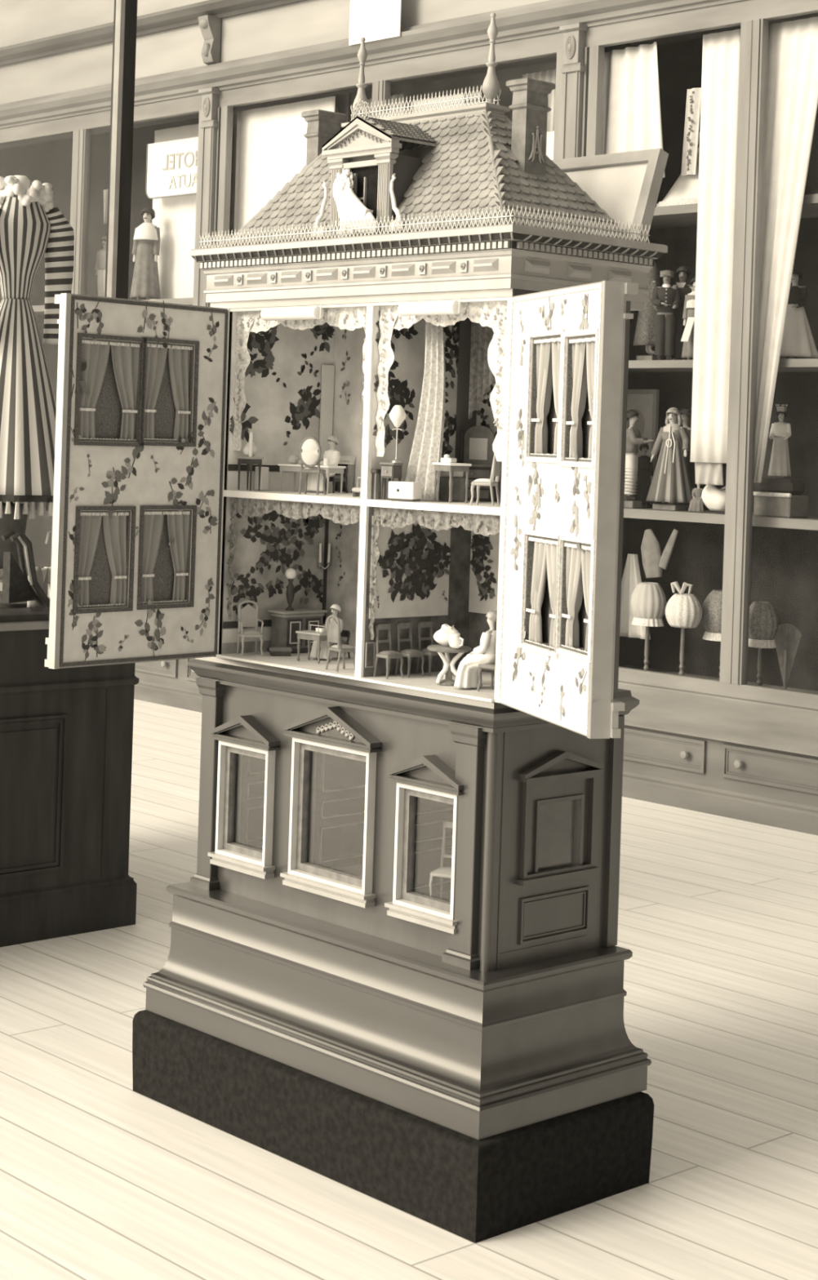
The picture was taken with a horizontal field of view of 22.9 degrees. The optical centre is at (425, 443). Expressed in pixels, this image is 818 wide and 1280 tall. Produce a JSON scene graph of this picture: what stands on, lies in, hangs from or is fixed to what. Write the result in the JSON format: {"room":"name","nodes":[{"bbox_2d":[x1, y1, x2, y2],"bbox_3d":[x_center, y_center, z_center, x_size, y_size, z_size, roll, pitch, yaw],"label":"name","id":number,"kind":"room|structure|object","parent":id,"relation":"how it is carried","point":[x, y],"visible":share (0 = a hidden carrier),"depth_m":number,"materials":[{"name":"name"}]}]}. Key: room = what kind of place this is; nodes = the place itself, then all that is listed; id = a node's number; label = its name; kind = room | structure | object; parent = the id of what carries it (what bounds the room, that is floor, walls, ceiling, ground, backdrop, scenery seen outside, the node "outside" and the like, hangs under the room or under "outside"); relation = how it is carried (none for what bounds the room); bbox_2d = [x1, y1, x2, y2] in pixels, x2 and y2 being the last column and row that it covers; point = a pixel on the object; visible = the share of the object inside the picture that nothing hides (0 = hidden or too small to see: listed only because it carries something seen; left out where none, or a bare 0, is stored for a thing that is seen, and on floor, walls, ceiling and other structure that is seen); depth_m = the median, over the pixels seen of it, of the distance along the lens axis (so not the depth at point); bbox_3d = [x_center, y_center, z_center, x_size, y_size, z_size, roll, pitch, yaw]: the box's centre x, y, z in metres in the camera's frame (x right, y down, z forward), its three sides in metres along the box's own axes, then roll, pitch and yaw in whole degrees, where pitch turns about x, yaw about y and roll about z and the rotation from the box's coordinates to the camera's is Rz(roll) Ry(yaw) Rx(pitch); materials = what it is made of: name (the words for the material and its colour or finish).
{"room":"shop","nodes":[
{"label":"shop","id":0,"kind":"room"},
{"bbox_2d":[0,698,817,1279],"bbox_3d":[-3.248,1.491,7.630,12.200,0.100,22.000,2,0,-43],"label":"floor","id":1,"kind":"structure","parent":0,"point":[101,1179],"depth_m":4.60,"materials":[{"name":"beige wood"}]},
{"bbox_2d":[0,0,138,946],"bbox_3d":[-1.966,-0.698,6.295,1.726,4.360,1.440,2,0,-43],"label":"tall cabinet","id":2,"kind":"object","parent":1,"relation":"on","point":[66,734],"visible":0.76,"depth_m":6.21,"materials":[{"name":"black wood"}]},
{"bbox_2d":[0,591,49,622],"bbox_3d":[-1.998,0.501,6.303,1.665,0.021,1.400,2,0,-43],"label":"countertop","id":3,"kind":"structure","parent":2,"relation":"on","point":[6,614],"depth_m":6.13,"materials":[{"name":"black wood"}]},
{"bbox_2d":[1,530,49,607],"bbox_3d":[-1.229,0.389,6.229,0.158,0.238,0.071,2,0,-43],"label":"bed","id":4,"kind":"object","parent":3,"relation":"on","point":[16,587],"visible":0.98,"depth_m":6.19,"materials":[{"name":"brown wood"}]},
{"bbox_2d":[0,174,74,607],"bbox_3d":[-1.306,-0.167,6.382,0.425,1.359,0.399,2,0,-43],"label":"striped dress","id":5,"kind":"object","parent":3,"relation":"on","point":[32,228],"visible":0.94,"depth_m":6.31,"materials":[{"name":"fabric"}]},
{"bbox_2d":[26,566,48,607],"bbox_3d":[-1.214,0.450,6.354,0.030,0.130,0.104,2,0,24],"label":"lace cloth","id":6,"kind":"object","parent":3,"relation":"on","point":[43,582],"visible":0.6,"depth_m":6.33,"materials":[{"name":"fabric"}]},
{"bbox_2d":[132,1009,653,1243],"bbox_3d":[-0.107,1.449,4.508,0.523,0.192,1.160,2,0,-43],"label":"plinth","id":7,"kind":"object","parent":1,"relation":"on","point":[474,1190],"visible":0.68,"depth_m":4.17,"materials":[{"name":"black stone"}]},
{"bbox_2d":[44,12,668,1140],"bbox_3d":[-0.048,0.214,4.256,0.973,2.281,1.522,2,0,-43],"label":"house","id":8,"kind":"object","parent":7,"relation":"on","point":[308,935],"visible":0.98,"depth_m":4.34,"materials":[{"name":"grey wood"}]},
{"bbox_2d":[77,512,102,606],"bbox_3d":[-0.738,0.254,4.413,0.009,0.214,0.073,2,0,42],"label":"curtain","id":9,"kind":"object","parent":8,"relation":"hanging from","point":[89,524],"depth_m":4.41,"materials":[{"name":"grey fabric"}]},
{"bbox_2d":[79,341,110,439],"bbox_3d":[-0.729,-0.117,4.410,0.009,0.223,0.086,2,0,42],"label":"curtain","id":10,"kind":"object","parent":8,"relation":"hanging from","point":[94,356],"depth_m":4.41,"materials":[{"name":"grey fabric"}]},
{"bbox_2d":[102,512,126,604],"bbox_3d":[-0.689,0.255,4.467,0.009,0.214,0.073,2,0,42],"label":"curtain","id":11,"kind":"object","parent":8,"relation":"hanging from","point":[113,524],"depth_m":4.47,"materials":[{"name":"grey fabric"}]},
{"bbox_2d":[111,342,139,439],"bbox_3d":[-0.671,-0.115,4.473,0.009,0.223,0.086,2,0,42],"label":"curtain","id":12,"kind":"object","parent":8,"relation":"hanging from","point":[125,356],"depth_m":4.48,"materials":[{"name":"grey fabric"}]},
{"bbox_2d":[141,511,164,603],"bbox_3d":[-0.617,0.256,4.547,0.009,0.213,0.073,2,0,42],"label":"curtain","id":13,"kind":"object","parent":8,"relation":"hanging from","point":[153,523],"depth_m":4.55,"materials":[{"name":"grey fabric"}]},
{"bbox_2d":[143,343,167,439],"bbox_3d":[-0.612,-0.116,4.539,0.009,0.222,0.074,2,0,42],"label":"curtain","id":14,"kind":"object","parent":8,"relation":"hanging from","point":[155,355],"depth_m":4.54,"materials":[{"name":"grey fabric"}]},
{"bbox_2d":[167,511,189,601],"bbox_3d":[-0.569,0.258,4.601,0.009,0.213,0.073,2,0,42],"label":"curtain","id":15,"kind":"object","parent":8,"relation":"hanging from","point":[178,522],"depth_m":4.60,"materials":[{"name":"grey fabric"}]},
{"bbox_2d":[168,345,190,439],"bbox_3d":[-0.563,-0.114,4.593,0.009,0.222,0.074,2,0,42],"label":"curtain","id":16,"kind":"object","parent":8,"relation":"hanging from","point":[179,356],"depth_m":4.59,"materials":[{"name":"grey fabric"}]},
{"bbox_2d":[235,456,263,490],"bbox_3d":[-0.410,0.070,4.686,0.040,0.078,0.058,2,0,-43],"label":"table","id":17,"kind":"object","parent":8,"relation":"on","point":[249,460],"visible":1,"depth_m":4.68,"materials":[{"name":"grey wood"}]},
{"bbox_2d":[236,600,263,656],"bbox_3d":[-0.408,0.429,4.689,0.058,0.126,0.057,2,0,-19],"label":"armchair","id":18,"kind":"object","parent":8,"relation":"on","point":[247,616],"visible":1,"depth_m":4.71,"materials":[{"name":"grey wood"}]},
{"bbox_2d":[260,304,324,320],"bbox_3d":[-0.297,-0.291,4.492,0.029,0.033,0.198,2,0,-43],"label":"rolled blind","id":19,"kind":"object","parent":8,"relation":"attached to","point":[308,312],"visible":1,"depth_m":4.47,"materials":[{"name":"fabric"}]},
{"bbox_2d":[267,608,328,653],"bbox_3d":[-0.306,0.446,4.795,0.136,0.098,0.062,2,0,-43],"label":"sideboard","id":20,"kind":"object","parent":8,"relation":"on","point":[285,624],"visible":0.73,"depth_m":4.76,"materials":[{"name":"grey wood"}]},
{"bbox_2d":[285,568,296,610],"bbox_3d":[-0.321,0.345,4.778,0.027,0.100,0.027,2,0,-43],"label":"table lamp","id":21,"kind":"object","parent":20,"relation":"on","point":[291,573],"visible":1,"depth_m":4.77,"materials":[{"name":"brown wood"}]},
{"bbox_2d":[277,463,346,493],"bbox_3d":[-0.265,0.082,4.662,0.170,0.064,0.058,2,0,43],"label":"table","id":22,"kind":"object","parent":8,"relation":"on","point":[295,468],"visible":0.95,"depth_m":4.62,"materials":[{"name":"white wood"}]},
{"bbox_2d":[298,435,326,494],"bbox_3d":[-0.253,0.049,4.516,0.052,0.131,0.052,2,0,15],"label":"chair","id":23,"kind":"object","parent":8,"relation":"on","point":[309,451],"visible":1,"depth_m":4.49,"materials":[{"name":"grey wood"}]},
{"bbox_2d":[295,630,330,663],"bbox_3d":[-0.254,0.462,4.583,0.078,0.068,0.048,2,0,41],"label":"table","id":24,"kind":"object","parent":8,"relation":"on","point":[309,635],"visible":0.79,"depth_m":4.57,"materials":[{"name":"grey wood"}]},
{"bbox_2d":[306,435,339,491],"bbox_3d":[-0.238,0.047,4.712,0.079,0.133,0.067,2,0,-29],"label":"doll","id":25,"kind":"object","parent":8,"relation":"on","point":[334,455],"visible":0.52,"depth_m":4.70,"materials":[{"name":"grey"}]},
{"bbox_2d":[309,604,343,659],"bbox_3d":[-0.225,0.434,4.652,0.075,0.125,0.063,2,0,-40],"label":"doll","id":26,"kind":"object","parent":8,"relation":"on","point":[335,608],"visible":0.38,"depth_m":4.64,"materials":[{"name":"grey"}]},
{"bbox_2d":[319,364,334,459],"bbox_3d":[-0.240,-0.076,4.886,0.037,0.230,0.006,2,0,-43],"label":"door","id":27,"kind":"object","parent":8,"relation":"attached to","point":[327,371],"visible":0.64,"depth_m":4.88,"materials":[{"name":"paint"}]},
{"bbox_2d":[325,614,355,671],"bbox_3d":[-0.185,0.438,4.433,0.053,0.124,0.054,2,0,-35],"label":"chair","id":28,"kind":"object","parent":8,"relation":"on","point":[333,628],"visible":0.94,"depth_m":4.42,"materials":[{"name":"grey wood"}]},
{"bbox_2d":[334,455,355,492],"bbox_3d":[-0.205,0.073,4.857,0.018,0.086,0.082,2,0,-43],"label":"fireplace","id":29,"kind":"object","parent":8,"relation":"on","point":[344,460],"visible":0.46,"depth_m":4.83,"materials":[{"name":"white paint"}]},
{"bbox_2d":[332,168,377,235],"bbox_3d":[-0.154,-0.523,4.358,0.025,0.144,0.151,2,0,-43],"label":"figurine","id":30,"kind":"object","parent":8,"relation":"on","point":[348,206],"visible":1,"depth_m":4.36,"materials":[{"name":"white ceramic"}]},
{"bbox_2d":[369,468,386,498],"bbox_3d":[-0.103,0.087,4.328,0.032,0.064,0.020,2,0,-43],"label":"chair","id":31,"kind":"object","parent":8,"relation":"on","point":[373,471],"visible":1,"depth_m":4.32,"materials":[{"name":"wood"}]},
{"bbox_2d":[373,623,404,679],"bbox_3d":[-0.080,0.447,4.334,0.050,0.113,0.048,2,0,-43],"label":"chair","id":32,"kind":"object","parent":8,"relation":"on","point":[388,655],"visible":1,"depth_m":4.33,"materials":[{"name":"grey wood"}]},
{"bbox_2d":[379,462,403,499],"bbox_3d":[-0.075,0.081,4.308,0.040,0.079,0.036,2,0,39],"label":"nightstand","id":33,"kind":"object","parent":8,"relation":"on","point":[390,471],"visible":0.84,"depth_m":4.30,"materials":[{"name":"grey wood"}]},
{"bbox_2d":[388,404,406,462],"bbox_3d":[-0.062,-0.020,4.307,0.037,0.123,0.038,2,0,-43],"label":"table lamp","id":34,"kind":"object","parent":33,"relation":"on","point":[397,415],"visible":1,"depth_m":4.30,"materials":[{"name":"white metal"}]},
{"bbox_2d":[387,481,422,501],"bbox_3d":[-0.045,0.101,4.262,0.060,0.040,0.042,2,0,27],"label":"chest","id":35,"kind":"object","parent":8,"relation":"on","point":[397,491],"visible":1,"depth_m":4.25,"materials":[{"name":"white paint"}]},
{"bbox_2d":[395,622,425,677],"bbox_3d":[-0.034,0.448,4.376,0.050,0.113,0.048,2,0,-43],"label":"chair","id":36,"kind":"object","parent":8,"relation":"on","point":[409,653],"visible":0.95,"depth_m":4.37,"materials":[{"name":"grey wood"}]},
{"bbox_2d":[404,320,445,500],"bbox_3d":[-0.004,-0.083,4.319,0.105,0.406,0.029,2,0,36],"label":"curtain","id":37,"kind":"object","parent":8,"relation":"hanging from","point":[427,446],"visible":0.84,"depth_m":4.30,"materials":[{"name":"beige fabric"}]},
{"bbox_2d":[397,297,462,315],"bbox_3d":[0.009,-0.281,4.165,0.029,0.033,0.176,2,0,-43],"label":"rolled blind","id":38,"kind":"object","parent":8,"relation":"attached to","point":[444,307],"visible":1,"depth_m":4.15,"materials":[{"name":"fabric"}]},
{"bbox_2d":[415,621,444,675],"bbox_3d":[0.011,0.449,4.418,0.050,0.113,0.048,2,0,-43],"label":"chair","id":39,"kind":"object","parent":8,"relation":"on","point":[420,624],"visible":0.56,"depth_m":4.42,"materials":[{"name":"grey wood"}]},
{"bbox_2d":[429,821,453,899],"bbox_3d":[0.055,0.899,4.265,0.080,0.183,0.068,2,0,22],"label":"chair","id":40,"kind":"object","parent":8,"relation":"on","point":[442,872],"visible":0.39,"depth_m":4.30,"materials":[{"name":"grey wood"}]},
{"bbox_2d":[426,644,471,685],"bbox_3d":[0.048,0.466,4.241,0.094,0.080,0.094,2,0,-43],"label":"round table","id":41,"kind":"object","parent":8,"relation":"on","point":[449,668],"visible":0.88,"depth_m":4.23,"materials":[{"name":"grey wood"}]},
{"bbox_2d":[433,623,458,645],"bbox_3d":[0.046,0.404,4.245,0.049,0.045,0.064,2,0,-43],"label":"cloth bundle","id":42,"kind":"object","parent":41,"relation":"on","point":[442,635],"visible":0.88,"depth_m":4.23,"materials":[{"name":"white fabric"}]},
{"bbox_2d":[431,462,471,503],"bbox_3d":[0.053,0.083,4.241,0.052,0.083,0.088,2,0,-25],"label":"table","id":43,"kind":"object","parent":8,"relation":"on","point":[451,467],"visible":1,"depth_m":4.21,"materials":[{"name":"white wood"}]},
{"bbox_2d":[439,476,466,501],"bbox_3d":[0.058,0.099,4.356,0.052,0.052,0.032,2,0,27],"label":"box","id":44,"kind":"object","parent":8,"relation":"on","point":[459,488],"visible":0.74,"depth_m":4.34,"materials":[{"name":"grey wood"}]},
{"bbox_2d":[453,609,497,688],"bbox_3d":[0.114,0.425,4.174,0.099,0.165,0.083,2,0,26],"label":"doll","id":45,"kind":"object","parent":8,"relation":"on","point":[467,675],"visible":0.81,"depth_m":4.15,"materials":[{"name":"grey"}]},
{"bbox_2d":[459,425,497,501],"bbox_3d":[0.111,0.043,4.461,0.100,0.166,0.045,2,0,27],"label":"dresser","id":46,"kind":"object","parent":8,"relation":"on","point":[477,451],"visible":0.53,"depth_m":4.46,"materials":[{"name":"grey wood"}]},
{"bbox_2d":[463,425,494,464],"bbox_3d":[0.118,0.003,4.473,0.072,0.086,0.006,2,0,27],"label":"mirror","id":47,"kind":"object","parent":46,"relation":"on","point":[478,439],"depth_m":4.47,"materials":[{"name":"grey wood"}]},
{"bbox_2d":[468,321,495,418],"bbox_3d":[0.121,-0.166,4.358,0.013,0.230,0.076,2,0,-43],"label":"curtain","id":48,"kind":"object","parent":8,"relation":"hanging from","point":[481,376],"visible":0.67,"depth_m":4.36,"materials":[{"name":"grey fabric"}]},
{"bbox_2d":[469,453,502,506],"bbox_3d":[0.123,0.070,4.132,0.053,0.114,0.050,2,0,19],"label":"chair","id":49,"kind":"object","parent":8,"relation":"on","point":[496,465],"visible":0.84,"depth_m":4.12,"materials":[{"name":"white wood"}]},
{"bbox_2d":[528,537,546,643],"bbox_3d":[0.219,0.281,3.856,0.018,0.208,0.087,2,0,-18],"label":"curtain","id":50,"kind":"object","parent":8,"relation":"hanging from","point":[537,546],"depth_m":3.87,"materials":[{"name":"grey fabric"}]},
{"bbox_2d":[534,341,552,453],"bbox_3d":[0.228,-0.089,3.864,0.018,0.229,0.080,2,0,-18],"label":"curtain","id":51,"kind":"object","parent":8,"relation":"hanging from","point":[543,349],"depth_m":3.87,"materials":[{"name":"grey fabric"}]},
{"bbox_2d":[546,542,557,648],"bbox_3d":[0.245,0.282,3.774,0.018,0.208,0.087,2,0,-18],"label":"curtain","id":52,"kind":"object","parent":8,"relation":"hanging from","point":[551,548],"depth_m":3.78,"materials":[{"name":"grey fabric"}]},
{"bbox_2d":[551,341,560,454],"bbox_3d":[0.253,-0.088,3.789,0.018,0.229,0.080,2,0,-18],"label":"curtain","id":53,"kind":"object","parent":8,"relation":"hanging from","point":[556,345],"depth_m":3.79,"materials":[{"name":"grey fabric"}]},
{"bbox_2d":[564,543,583,648],"bbox_3d":[0.274,0.278,3.686,0.018,0.198,0.075,2,0,-18],"label":"curtain","id":54,"kind":"object","parent":8,"relation":"hanging from","point":[574,553],"depth_m":3.69,"materials":[{"name":"grey fabric"}]},
{"bbox_2d":[568,341,587,458],"bbox_3d":[0.282,-0.081,3.696,0.018,0.228,0.073,2,0,-18],"label":"curtain","id":55,"kind":"object","parent":8,"relation":"hanging from","point":[578,350],"depth_m":3.70,"materials":[{"name":"grey fabric"}]},
{"bbox_2d":[581,545,591,651],"bbox_3d":[0.297,0.279,3.615,0.018,0.198,0.075,2,0,-18],"label":"curtain","id":56,"kind":"object","parent":8,"relation":"hanging from","point":[585,549],"depth_m":3.62,"materials":[{"name":"grey fabric"}]},
{"bbox_2d":[586,340,595,458],"bbox_3d":[0.305,-0.081,3.628,0.018,0.228,0.073,2,0,-18],"label":"curtain","id":57,"kind":"object","parent":8,"relation":"hanging from","point":[590,344],"depth_m":3.63,"materials":[{"name":"grey fabric"}]},
{"bbox_2d":[0,0,817,835],"bbox_3d":[-0.779,-0.792,11.445,0.869,4.620,14.700,2,0,-43],"label":"display case","id":58,"kind":"object","parent":1,"relation":"on","point":[727,744],"visible":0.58,"depth_m":9.84,"materials":[{"name":"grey wood"}]},
{"bbox_2d":[94,235,106,296],"bbox_3d":[-2.038,-1.102,12.807,0.136,0.435,0.084,2,0,27],"label":"doll","id":59,"kind":"object","parent":58,"relation":"on","point":[100,264],"visible":0.51,"depth_m":12.79,"materials":[{"name":"grey"}]},
{"bbox_2d":[31,297,193,314],"bbox_3d":[-3.471,-0.911,14.264,0.170,0.040,6.500,2,0,-43],"label":"shelf","id":60,"kind":"object","parent":58,"relation":"attached to","point":[38,309],"depth_m":12.10,"materials":[{"name":"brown wood"}]},
{"bbox_2d":[129,206,160,299],"bbox_3d":[-1.718,-1.166,12.394,0.194,0.574,0.166,2,0,17],"label":"doll","id":61,"kind":"object","parent":58,"relation":"on","point":[146,244],"visible":1,"depth_m":12.34,"materials":[{"name":"grey"}]},
{"bbox_2d":[145,136,198,199],"bbox_3d":[-1.496,-1.671,12.218,0.009,0.344,0.678,2,0,-43],"label":"sign","id":62,"kind":"object","parent":58,"relation":"attached to","point":[171,166],"visible":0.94,"depth_m":12.27,"materials":[{"name":"white paint"}]},
{"bbox_2d":[149,124,198,299],"bbox_3d":[-1.467,-0.975,12.310,0.012,1.940,0.748,2,0,-43],"label":"sheet","id":63,"kind":"object","parent":58,"relation":"hanging from","point":[175,216],"visible":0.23,"depth_m":12.39,"materials":[{"name":"paper"}]},
{"bbox_2d":[233,96,335,235],"bbox_3d":[-0.823,-1.178,11.424,0.014,1.490,0.877,2,0,-43],"label":"sheet","id":64,"kind":"object","parent":58,"relation":"hanging from","point":[271,144],"visible":0.33,"depth_m":11.53,"materials":[{"name":"white paper"}]},
{"bbox_2d":[331,93,351,123],"bbox_3d":[-0.475,-1.723,11.189,0.020,0.427,0.147,2,0,-43],"label":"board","id":65,"kind":"object","parent":58,"relation":"attached to","point":[343,101],"visible":0.5,"depth_m":11.15,"materials":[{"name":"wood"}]},
{"bbox_2d":[348,0,401,45],"bbox_3d":[-0.266,-2.264,10.544,0.004,0.318,0.402,2,0,-43],"label":"card","id":66,"kind":"object","parent":58,"relation":"attached to","point":[371,20],"visible":1,"depth_m":10.54,"materials":[{"name":"paper"}]},
{"bbox_2d":[522,68,555,131],"bbox_3d":[0.556,-1.423,10.077,0.032,0.870,0.243,2,0,-43],"label":"sheet","id":67,"kind":"object","parent":58,"relation":"hanging from","point":[549,76],"visible":0.18,"depth_m":10.03,"materials":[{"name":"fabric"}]},
{"bbox_2d":[623,500,641,508],"bbox_3d":[0.972,0.291,9.633,0.070,0.034,0.100,2,0,-43],"label":"wooden block","id":68,"kind":"object","parent":58,"relation":"on","point":[627,504],"visible":0.76,"depth_m":9.60,"materials":[{"name":"grey wood"}]},
{"bbox_2d":[624,408,653,500],"bbox_3d":[1.008,0.056,9.623,0.144,0.434,0.132,2,0,19],"label":"doll","id":69,"kind":"object","parent":68,"relation":"on","point":[633,437],"visible":0.91,"depth_m":9.60,"materials":[{"name":"grey"}]},
{"bbox_2d":[601,41,665,177],"bbox_3d":[0.970,-1.534,9.470,0.042,0.660,0.453,2,0,-39],"label":"curtain","id":70,"kind":"object","parent":58,"relation":"hanging from","point":[632,117],"visible":0.79,"depth_m":9.48,"materials":[{"name":"white fabric"}]},
{"bbox_2d":[619,553,650,639],"bbox_3d":[0.984,0.732,9.693,0.027,0.401,0.252,2,0,-43],"label":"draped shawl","id":71,"kind":"object","parent":58,"relation":"hanging from","point":[631,578],"visible":0.66,"depth_m":9.69,"materials":[{"name":"white fabric"}]},
{"bbox_2d":[624,389,659,506],"bbox_3d":[1.039,0.022,9.892,0.020,0.573,0.234,2,0,-43],"label":"framed panel","id":72,"kind":"object","parent":58,"relation":"on","point":[645,402],"visible":0.46,"depth_m":9.86,"materials":[{"name":"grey wood"}]},
{"bbox_2d":[633,444,653,506],"bbox_3d":[1.054,0.152,9.757,0.105,0.308,0.091,2,0,-13],"label":"doll","id":73,"kind":"object","parent":58,"relation":"on","point":[645,468],"visible":0.75,"depth_m":9.73,"materials":[{"name":"grey"}]},
{"bbox_2d":[636,355,657,359],"bbox_3d":[1.066,-0.404,9.644,0.070,0.030,0.100,2,0,-43],"label":"wooden block","id":74,"kind":"object","parent":58,"relation":"on","point":[643,357],"visible":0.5,"depth_m":9.61,"materials":[{"name":"grey wood"}]},
{"bbox_2d":[632,260,660,355],"bbox_3d":[1.075,-0.659,9.648,0.147,0.468,0.171,2,0,-13],"label":"doll","id":75,"kind":"object","parent":74,"relation":"on","point":[644,336],"visible":0.65,"depth_m":9.59,"materials":[{"name":"grey"}]},
{"bbox_2d":[646,260,660,288],"bbox_3d":[1.077,-0.816,9.644,0.101,0.155,0.103,2,0,-13],"label":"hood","id":76,"kind":"object","parent":75,"relation":"attached to","point":[652,276],"depth_m":9.61,"materials":[{"name":"grey"}]},
{"bbox_2d":[630,582,666,670],"bbox_3d":[1.038,0.881,9.454,0.152,0.456,0.179,2,0,-43],"label":"stand","id":77,"kind":"object","parent":58,"relation":"on","point":[648,599],"visible":0.97,"depth_m":9.40,"materials":[{"name":"fabric"}]},
{"bbox_2d":[640,528,678,577],"bbox_3d":[1.092,0.516,9.446,0.058,0.241,0.215,2,0,-43],"label":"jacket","id":78,"kind":"object","parent":58,"relation":"in","point":[654,561],"visible":1,"depth_m":9.44,"materials":[{"name":"grey fabric"}]},
{"bbox_2d":[651,270,680,359],"bbox_3d":[1.129,-0.602,9.478,0.133,0.427,0.118,2,0,30],"label":"doll","id":79,"kind":"object","parent":58,"relation":"on","point":[667,298],"visible":0.98,"depth_m":9.47,"materials":[{"name":"grey"}]},
{"bbox_2d":[652,503,688,511],"bbox_3d":[1.149,0.300,9.487,0.098,0.028,0.140,2,0,-43],"label":"wooden block","id":80,"kind":"object","parent":58,"relation":"on","point":[672,507],"visible":1,"depth_m":9.45,"materials":[{"name":"grey wood"}]},
{"bbox_2d":[645,407,692,502],"bbox_3d":[1.157,0.054,9.486,0.238,0.450,0.201,2,0,37],"label":"doll","id":81,"kind":"object","parent":80,"relation":"on","point":[670,482],"visible":0.99,"depth_m":9.44,"materials":[{"name":"grey"}]},
{"bbox_2d":[656,132,699,206],"bbox_3d":[1.304,-1.287,9.450,0.329,0.374,0.502,2,0,-43],"label":"sheet","id":82,"kind":"object","parent":58,"relation":"on","point":[684,190],"visible":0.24,"depth_m":9.38,"materials":[{"name":"paper"}]},
{"bbox_2d":[666,266,693,359],"bbox_3d":[1.214,-0.616,9.552,0.110,0.452,0.133,2,0,-35],"label":"doll","id":83,"kind":"object","parent":58,"relation":"on","point":[683,273],"visible":0.51,"depth_m":9.51,"materials":[{"name":"grey"}]},
{"bbox_2d":[667,407,697,506],"bbox_3d":[1.227,0.070,9.641,0.170,0.482,0.163,2,0,-33],"label":"doll","id":84,"kind":"object","parent":58,"relation":"on","point":[686,412],"visible":0.26,"depth_m":9.60,"materials":[{"name":"grey"}]},
{"bbox_2d":[665,581,702,675],"bbox_3d":[1.182,0.874,9.272,0.152,0.479,0.179,2,0,-43],"label":"stand","id":85,"kind":"object","parent":58,"relation":"on","point":[683,611],"visible":0.98,"depth_m":9.22,"materials":[{"name":"fabric"}]},
{"bbox_2d":[680,276,695,359],"bbox_3d":[1.248,-0.584,9.372,0.123,0.388,0.140,2,0,27],"label":"doll","id":86,"kind":"object","parent":58,"relation":"on","point":[687,338],"visible":0.37,"depth_m":9.36,"materials":[{"name":"grey"}]},
{"bbox_2d":[680,87,701,175],"bbox_3d":[1.228,-1.445,9.343,0.018,0.400,0.106,2,0,-43],"label":"sign","id":87,"kind":"object","parent":58,"relation":"hanging from","point":[693,103],"visible":1,"depth_m":9.34,"materials":[{"name":"beige paper"}]},
{"bbox_2d":[701,589,722,675],"bbox_3d":[1.370,0.899,9.304,0.187,0.441,0.220,2,0,-43],"label":"stand","id":88,"kind":"object","parent":58,"relation":"on","point":[711,618],"visible":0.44,"depth_m":9.25,"materials":[{"name":"fabric"}]},
{"bbox_2d":[701,484,725,511],"bbox_3d":[1.345,0.244,9.227,0.124,0.129,0.191,2,0,-43],"label":"cloth bundle","id":89,"kind":"object","parent":58,"relation":"on","point":[713,498],"visible":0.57,"depth_m":9.19,"materials":[{"name":"white fabric"}]},
{"bbox_2d":[689,28,740,462],"bbox_3d":[1.304,-0.885,9.099,0.018,1.945,0.218,2,0,-43],"label":"drape","id":90,"kind":"object","parent":58,"relation":"hanging from","point":[721,51],"visible":0.98,"depth_m":9.09,"materials":[{"name":"white fabric"}]},
{"bbox_2d":[694,462,723,484],"bbox_3d":[1.279,0.137,9.135,0.022,0.100,0.162,2,0,-43],"label":"drape hem","id":91,"kind":"object","parent":90,"relation":"hanging from","point":[707,473],"visible":1,"depth_m":9.12,"materials":[{"name":"grey fabric"}]},
{"bbox_2d":[623,506,817,530],"bbox_3d":[2.600,0.384,8.067,0.440,0.043,5.100,2,0,-43],"label":"shelf","id":92,"kind":"object","parent":58,"relation":"attached to","point":[708,517],"depth_m":9.26,"materials":[{"name":"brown wood"}]},
{"bbox_2d":[628,358,817,372],"bbox_3d":[2.623,-0.319,8.067,0.440,0.036,5.100,2,0,-43],"label":"shelf","id":93,"kind":"object","parent":58,"relation":"attached to","point":[788,365],"depth_m":9.33,"materials":[{"name":"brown wood"}]},
{"bbox_2d":[649,193,817,229],"bbox_3d":[2.646,-1.034,8.066,0.440,0.040,5.100,2,0,-43],"label":"shelf","id":94,"kind":"object","parent":58,"relation":"attached to","point":[684,216],"depth_m":9.37,"materials":[{"name":"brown wood"}]},
{"bbox_2d":[748,601,778,685],"bbox_3d":[1.493,0.916,8.997,0.135,0.416,0.158,2,0,-43],"label":"stand","id":95,"kind":"object","parent":58,"relation":"on","point":[763,625],"visible":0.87,"depth_m":8.95,"materials":[{"name":"fabric"}]},
{"bbox_2d":[753,478,808,518],"bbox_3d":[1.577,0.243,8.990,0.158,0.170,0.224,2,0,-43],"label":"box","id":96,"kind":"object","parent":58,"relation":"on","point":[775,497],"visible":0.95,"depth_m":8.93,"materials":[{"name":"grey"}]},
{"bbox_2d":[768,404,791,477],"bbox_3d":[1.580,-0.011,8.996,0.105,0.328,0.108,2,0,27],"label":"doll","id":97,"kind":"object","parent":96,"relation":"on","point":[780,464],"visible":1,"depth_m":8.98,"materials":[{"name":"grey"}]},
{"bbox_2d":[753,16,817,482],"bbox_3d":[1.576,-0.836,8.807,0.018,2.025,0.390,2,0,-43],"label":"drape","id":98,"kind":"object","parent":58,"relation":"hanging from","point":[792,77],"visible":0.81,"depth_m":8.84,"materials":[{"name":"white fabric"}]},
{"bbox_2d":[773,623,801,688],"bbox_3d":[1.614,0.968,9.045,0.016,0.320,0.165,2,0,-43],"label":"fan","id":99,"kind":"object","parent":58,"relation":"on","point":[787,639],"visible":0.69,"depth_m":9.04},
{"bbox_2d":[779,267,817,359],"bbox_3d":[1.647,-0.581,9.031,0.240,0.409,0.204,2,0,37],"label":"doll","id":100,"kind":"object","parent":58,"relation":"on","point":[797,341],"visible":0.67,"depth_m":8.97,"materials":[{"name":"grey"}]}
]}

